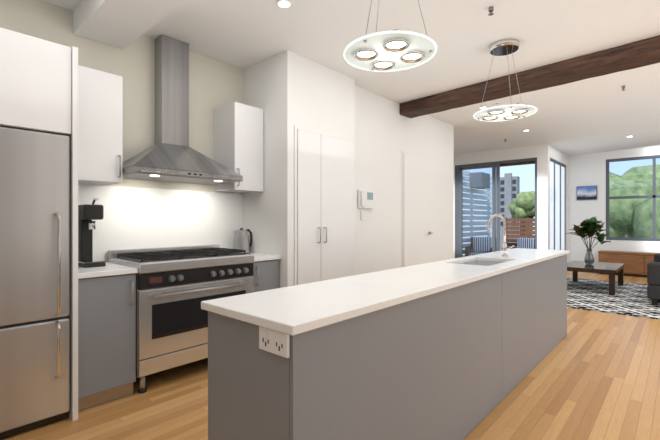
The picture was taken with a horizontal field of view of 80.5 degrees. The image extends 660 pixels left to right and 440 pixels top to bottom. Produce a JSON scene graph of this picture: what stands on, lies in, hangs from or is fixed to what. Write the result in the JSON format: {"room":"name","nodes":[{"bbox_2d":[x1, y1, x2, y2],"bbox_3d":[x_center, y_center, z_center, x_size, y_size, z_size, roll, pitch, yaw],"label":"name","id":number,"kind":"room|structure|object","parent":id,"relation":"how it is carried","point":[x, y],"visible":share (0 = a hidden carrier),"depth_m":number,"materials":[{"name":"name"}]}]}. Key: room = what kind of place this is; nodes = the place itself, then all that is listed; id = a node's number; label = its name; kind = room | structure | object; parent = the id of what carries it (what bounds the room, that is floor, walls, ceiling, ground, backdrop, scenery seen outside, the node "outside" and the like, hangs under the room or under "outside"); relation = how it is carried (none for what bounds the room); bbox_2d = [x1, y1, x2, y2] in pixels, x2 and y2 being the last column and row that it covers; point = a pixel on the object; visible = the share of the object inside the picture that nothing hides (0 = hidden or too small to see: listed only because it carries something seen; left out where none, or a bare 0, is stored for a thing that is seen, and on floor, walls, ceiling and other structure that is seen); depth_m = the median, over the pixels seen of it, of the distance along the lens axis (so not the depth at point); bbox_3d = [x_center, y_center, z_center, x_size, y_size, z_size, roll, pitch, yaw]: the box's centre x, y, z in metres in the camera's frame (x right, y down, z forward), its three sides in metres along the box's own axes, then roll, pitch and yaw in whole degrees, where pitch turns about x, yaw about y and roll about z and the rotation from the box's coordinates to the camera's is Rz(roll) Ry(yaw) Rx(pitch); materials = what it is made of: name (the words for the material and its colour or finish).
{"room":"kitchen","nodes":[
{"label":"kitchen","id":0,"kind":"room"},
{"bbox_2d":[0,0,242,261],"bbox_3d":[-2.804,-0.180,2.172,0.126,2.860,5.475,0,0,42],"label":"wall","id":1,"kind":"structure","parent":0,"point":[138,214],"depth_m":3.41,"materials":[{"name":"beige paint"}]},
{"bbox_2d":[78,65,122,185],"bbox_3d":[-1.782,-0.680,2.925,0.392,0.800,0.312,0,0,42],"label":"upper cabinet","id":2,"kind":"object","parent":1,"relation":"attached to","point":[100,127],"visible":0.75,"depth_m":2.82,"materials":[{"name":"white wood"}]},
{"bbox_2d":[123,34,242,184],"bbox_3d":[-1.291,-0.975,3.343,0.561,1.267,0.958,0,0,42],"label":"range hood","id":3,"kind":"object","parent":1,"relation":"attached to","point":[170,155],"visible":0.96,"depth_m":3.41,"materials":[{"name":"silver metal"}]},
{"bbox_2d":[214,102,262,192],"bbox_3d":[-0.902,-0.700,3.902,0.392,0.830,0.343,0,0,42],"label":"upper cabinet","id":4,"kind":"object","parent":1,"relation":"attached to","point":[238,138],"visible":0.94,"depth_m":3.78,"materials":[{"name":"white wood"}]},
{"bbox_2d":[0,271,659,439],"bbox_3d":[2.000,1.280,3.716,6.800,0.060,14.200,0,0,42],"label":"floor","id":5,"kind":"structure","parent":0,"point":[592,375],"depth_m":2.70,"materials":[{"name":"brown wood"}]},
{"bbox_2d":[0,127,69,437],"bbox_3d":[-2.136,0.362,2.277,0.677,1.775,0.925,0,0,42],"label":"fridge","id":6,"kind":"object","parent":5,"relation":"on","point":[34,278],"visible":1,"depth_m":2.30,"materials":[{"name":"silver metal"}]},
{"bbox_2d":[0,27,77,420],"bbox_3d":[-2.148,0.085,2.312,0.667,2.330,0.961,0,0,42],"label":"cabinet","id":7,"kind":"object","parent":5,"relation":"on","point":[38,84],"visible":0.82,"depth_m":2.35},
{"bbox_2d":[78,262,137,411],"bbox_3d":[-1.708,0.795,2.820,0.642,0.910,0.373,0,0,42],"label":"base cabinet","id":8,"kind":"object","parent":5,"relation":"on","point":[106,332],"visible":0.69,"depth_m":2.63,"materials":[{"name":"grey wood"}]},
{"bbox_2d":[78,198,105,267],"bbox_3d":[-1.783,0.089,2.891,0.341,0.498,0.140,0,0,42],"label":"coffee machine","id":9,"kind":"object","parent":8,"relation":"on","point":[88,214],"visible":0.79,"depth_m":2.86,"materials":[{"name":"black plastic"}]},
{"bbox_2d":[108,245,253,393],"bbox_3d":[-1.218,0.748,3.307,0.684,1.005,0.999,0,0,42],"label":"stove","id":10,"kind":"object","parent":5,"relation":"on","point":[175,286],"visible":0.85,"depth_m":2.99,"materials":[{"name":"silver metal"}]},
{"bbox_2d":[249,253,280,291],"bbox_3d":[-0.801,0.795,3.828,0.642,0.910,0.325,0,0,42],"label":"base cabinet","id":11,"kind":"object","parent":5,"relation":"on","point":[266,271],"visible":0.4,"depth_m":3.63,"materials":[{"name":"grey wood"}]},
{"bbox_2d":[233,228,251,253],"bbox_3d":[-0.888,0.210,3.990,0.172,0.256,0.231,0,0,42],"label":"kettle","id":12,"kind":"object","parent":11,"relation":"on","point":[241,240],"visible":0.79,"depth_m":3.92,"materials":[{"name":"silver metal"}]},
{"bbox_2d":[208,256,566,439],"bbox_3d":[1.037,0.806,2.908,0.510,0.888,4.020,0,0,42],"label":"kitchen island","id":13,"kind":"object","parent":5,"relation":"on","point":[460,348],"depth_m":1.71,"materials":[{"name":"grey wood"}]},
{"bbox_2d":[259,326,289,357],"bbox_3d":[-0.187,0.403,1.294,0.146,0.078,0.014,0,0,42],"label":"outlet","id":14,"kind":"object","parent":13,"relation":"attached to","point":[274,342],"visible":0.85,"depth_m":1.28,"materials":[{"name":"white plastic"}]},
{"bbox_2d":[201,248,568,335],"bbox_3d":[1.037,0.346,2.908,0.550,0.032,4.060,0,0,42],"label":"island countertop","id":15,"kind":"structure","parent":13,"relation":"on","point":[296,310],"depth_m":1.75,"materials":[{"name":"white stone"}]},
{"bbox_2d":[488,214,513,256],"bbox_3d":[1.512,0.136,3.437,0.169,0.384,0.192,0,0,42],"label":"faucet","id":16,"kind":"object","parent":15,"relation":"on","point":[505,248],"visible":1,"depth_m":3.46,"materials":[{"name":"silver metal"}]},
{"bbox_2d":[567,278,659,319],"bbox_3d":[5.295,1.243,6.031,3.400,0.012,3.320,0,0,42],"label":"rug","id":17,"kind":"object","parent":5,"relation":"on","point":[630,299],"visible":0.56,"depth_m":6.16,"materials":[{"name":"fabric"}]},
{"bbox_2d":[567,261,623,294],"bbox_3d":[4.814,1.030,7.170,0.840,0.411,1.340,0,0,42],"label":"coffee table","id":18,"kind":"object","parent":17,"relation":"on","point":[610,269],"visible":0.69,"depth_m":6.83,"materials":[{"name":"brown wood"}]},
{"bbox_2d":[566,216,611,264],"bbox_3d":[4.798,0.374,7.270,0.733,0.898,0.735,0,0,42],"label":"potted plant","id":19,"kind":"object","parent":18,"relation":"on","point":[590,227],"visible":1,"depth_m":7.20,"materials":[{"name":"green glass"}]},
{"bbox_2d":[647,254,659,304],"bbox_3d":[5.774,0.883,6.091,1.170,0.706,2.120,0,0,42],"label":"sofa","id":20,"kind":"object","parent":17,"relation":"on","point":[653,281],"visible":1,"depth_m":5.65,"materials":[{"name":"grey fabric"}]},
{"bbox_2d":[598,250,659,277],"bbox_3d":[7.553,0.985,8.030,3.340,0.530,0.352,0,0,42],"label":"sideboard","id":21,"kind":"object","parent":5,"relation":"on","point":[635,264],"visible":0.71,"depth_m":8.63,"materials":[{"name":"brown wood"}]},
{"bbox_2d":[243,50,453,287],"bbox_3d":[0.592,-0.180,5.418,0.830,2.860,3.895,0,0,42],"label":"wall","id":22,"kind":"structure","parent":0,"point":[286,91],"depth_m":4.40,"materials":[{"name":"white paint"}]},
{"bbox_2d":[294,125,355,285],"bbox_3d":[-0.007,0.168,4.083,0.059,2.156,0.940,0,0,42],"label":"pantry door","id":23,"kind":"structure","parent":22,"relation":"in","point":[324,206],"depth_m":4.03,"materials":[{"name":"white wood"}]},
{"bbox_2d":[361,211,364,219],"bbox_3d":[0.402,-0.055,4.751,0.013,0.110,0.080,0,0,42],"label":"switch plate","id":24,"kind":"object","parent":22,"relation":"attached to","point":[362,215],"visible":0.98,"depth_m":4.74,"materials":[{"name":"white plastic"}]},
{"bbox_2d":[358,190,373,208],"bbox_3d":[0.447,-0.253,4.772,0.052,0.225,0.290,0,0,42],"label":"intercom","id":25,"kind":"object","parent":22,"relation":"attached to","point":[365,199],"visible":0.98,"depth_m":4.76,"materials":[{"name":"white plastic"}]},
{"bbox_2d":[402,150,432,266],"bbox_3d":[1.313,0.138,5.714,0.078,2.216,0.850,0,0,42],"label":"hall door","id":26,"kind":"structure","parent":22,"relation":"in","point":[417,233],"depth_m":5.69,"materials":[{"name":"white wood"}]},
{"bbox_2d":[43,0,659,154],"bbox_3d":[2.047,-1.650,3.768,6.800,0.080,14.340,0,0,42],"label":"ceiling","id":27,"kind":"structure","parent":0,"point":[603,113],"depth_m":3.62,"materials":[{"name":"white paint"}]},
{"bbox_2d":[73,0,187,48],"bbox_3d":[0.030,-1.520,1.437,5.078,0.179,0.359,0,0,42],"label":"bulkhead","id":28,"kind":"object","parent":27,"relation":"attached to","point":[121,24],"depth_m":2.79,"materials":[{"name":"white paint"}]},
{"bbox_2d":[277,0,291,7],"bbox_3d":[-0.339,-1.603,2.889,0.109,0.013,0.109,0,0,15],"label":"recessed light","id":29,"kind":"object","parent":27,"relation":"in","point":[284,3],"depth_m":2.88,"materials":[{"name":"white plastic"}]},
{"bbox_2d":[343,0,436,71],"bbox_3d":[0.348,-1.280,2.284,0.542,0.655,0.542,0,0,42],"label":"pendant light","id":30,"kind":"object","parent":27,"relation":"hanging from","point":[393,50],"visible":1,"depth_m":2.23,"materials":[{"name":"silver metal"}]},
{"bbox_2d":[473,39,536,121],"bbox_3d":[1.603,-1.283,3.589,0.542,0.650,0.542,0,0,42],"label":"pendant light","id":31,"kind":"object","parent":27,"relation":"hanging from","point":[494,112],"visible":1,"depth_m":3.53,"materials":[{"name":"silver metal"}]},
{"bbox_2d":[400,36,659,117],"bbox_3d":[2.865,-1.530,3.604,0.298,0.158,5.200,0,0,-44],"label":"beam","id":32,"kind":"structure","parent":27,"relation":"attached to","point":[638,54],"depth_m":4.09,"materials":[{"name":"wood"}]},
{"bbox_2d":[488,6,624,141],"bbox_3d":[3.669,-1.583,5.719,3.038,0.053,7.430,0,0,42],"label":"sprinkler","id":33,"kind":"object","parent":27,"relation":"attached to","point":[490,9],"depth_m":2.95,"materials":[{"name":"silver metal"}]},
{"bbox_2d":[454,144,550,257],"bbox_3d":[3.798,-0.180,9.068,2.310,2.860,0.160,0,0,42],"label":"wall","id":34,"kind":"structure","parent":0,"point":[543,154],"depth_m":8.36,"materials":[{"name":"white paint"}]},
{"bbox_2d":[455,158,536,257],"bbox_3d":[3.803,-0.051,9.050,1.854,2.593,0.060,0,0,42],"label":"sliding door","id":35,"kind":"structure","parent":34,"relation":"in","point":[495,197],"depth_m":9.22,"materials":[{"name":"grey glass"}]},
{"bbox_2d":[551,146,567,262],"bbox_3d":[5.265,-0.180,9.106,0.180,2.860,1.820,0,0,42],"label":"wall","id":36,"kind":"structure","parent":0,"point":[556,155],"depth_m":9.57,"materials":[{"name":"white paint"}]},
{"bbox_2d":[550,159,565,249],"bbox_3d":[5.251,-0.051,9.038,0.030,2.593,1.734,0,0,42],"label":"window","id":37,"kind":"structure","parent":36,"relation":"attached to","point":[557,205],"depth_m":9.09,"materials":[{"name":"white glass"}]},
{"bbox_2d":[568,147,659,261],"bbox_3d":[7.597,-0.180,8.325,4.650,2.860,0.140,0,0,42],"label":"wall","id":38,"kind":"structure","parent":0,"point":[588,169],"depth_m":9.37,"materials":[{"name":"white paint"}]},
{"bbox_2d":[577,186,596,199],"bbox_3d":[6.219,-0.654,9.447,0.420,0.335,0.030,0,0,42],"label":"picture","id":39,"kind":"object","parent":38,"relation":"attached to","point":[586,192],"visible":0.93,"depth_m":9.43},
{"bbox_2d":[606,155,659,240],"bbox_3d":[7.748,-0.479,8.176,3.220,1.896,0.060,0,0,42],"label":"window","id":40,"kind":"structure","parent":38,"relation":"in","point":[654,196],"depth_m":8.89,"materials":[{"name":"clear glass"}]},
{"label":"outside","id":41,"kind":"structure","parent":0,"visible":0},
{"bbox_3d":[26.765,13.350,29.726,160.000,0.200,160.000,0,0,42],"label":"ground","id":42,"kind":"structure","parent":41,"visible":0},
{"bbox_2d":[500,173,519,250],"bbox_3d":[27.950,3.100,44.268,23.700,20.300,23.200,0,0,42],"label":"building","id":43,"kind":"structure","parent":42,"relation":"on","point":[509,187],"depth_m":58.89,"materials":[{"name":"concrete"}]},
{"bbox_2d":[508,164,659,237],"bbox_3d":[23.912,4.315,17.543,31.801,17.851,12.695,0,0,42],"label":"trees","id":44,"kind":"object","parent":42,"relation":"on","point":[522,205],"visible":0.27,"depth_m":19.83,"materials":[{"name":"green plant"}]},
{"bbox_3d":[4.735,1.292,10.243,2.170,0.075,2.840,0,0,42],"label":"floor","id":45,"kind":"structure","parent":0,"visible":0},
{"bbox_2d":[465,237,491,256],"bbox_3d":[3.936,0.850,10.127,0.680,0.800,0.660,0,0,32],"label":"outdoor chair","id":46,"kind":"object","parent":45,"relation":"on","point":[487,246],"depth_m":10.20,"materials":[{"name":"blue fabric"}]},
{"bbox_2d":[463,160,534,256],"bbox_3d":[4.743,-0.075,10.229,2.100,2.650,2.810,0,0,42],"label":"screen","id":47,"kind":"object","parent":45,"relation":"on","point":[512,223],"visible":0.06,"depth_m":10.98,"materials":[{"name":"metal"}]},
{"bbox_2d":[502,238,534,249],"bbox_3d":[4.809,0.850,9.744,0.660,0.800,0.680,0,0,-28],"label":"outdoor chair","id":48,"kind":"object","parent":45,"relation":"on","point":[528,243],"visible":0.21,"depth_m":9.77,"materials":[{"name":"blue fabric"}]}
]}

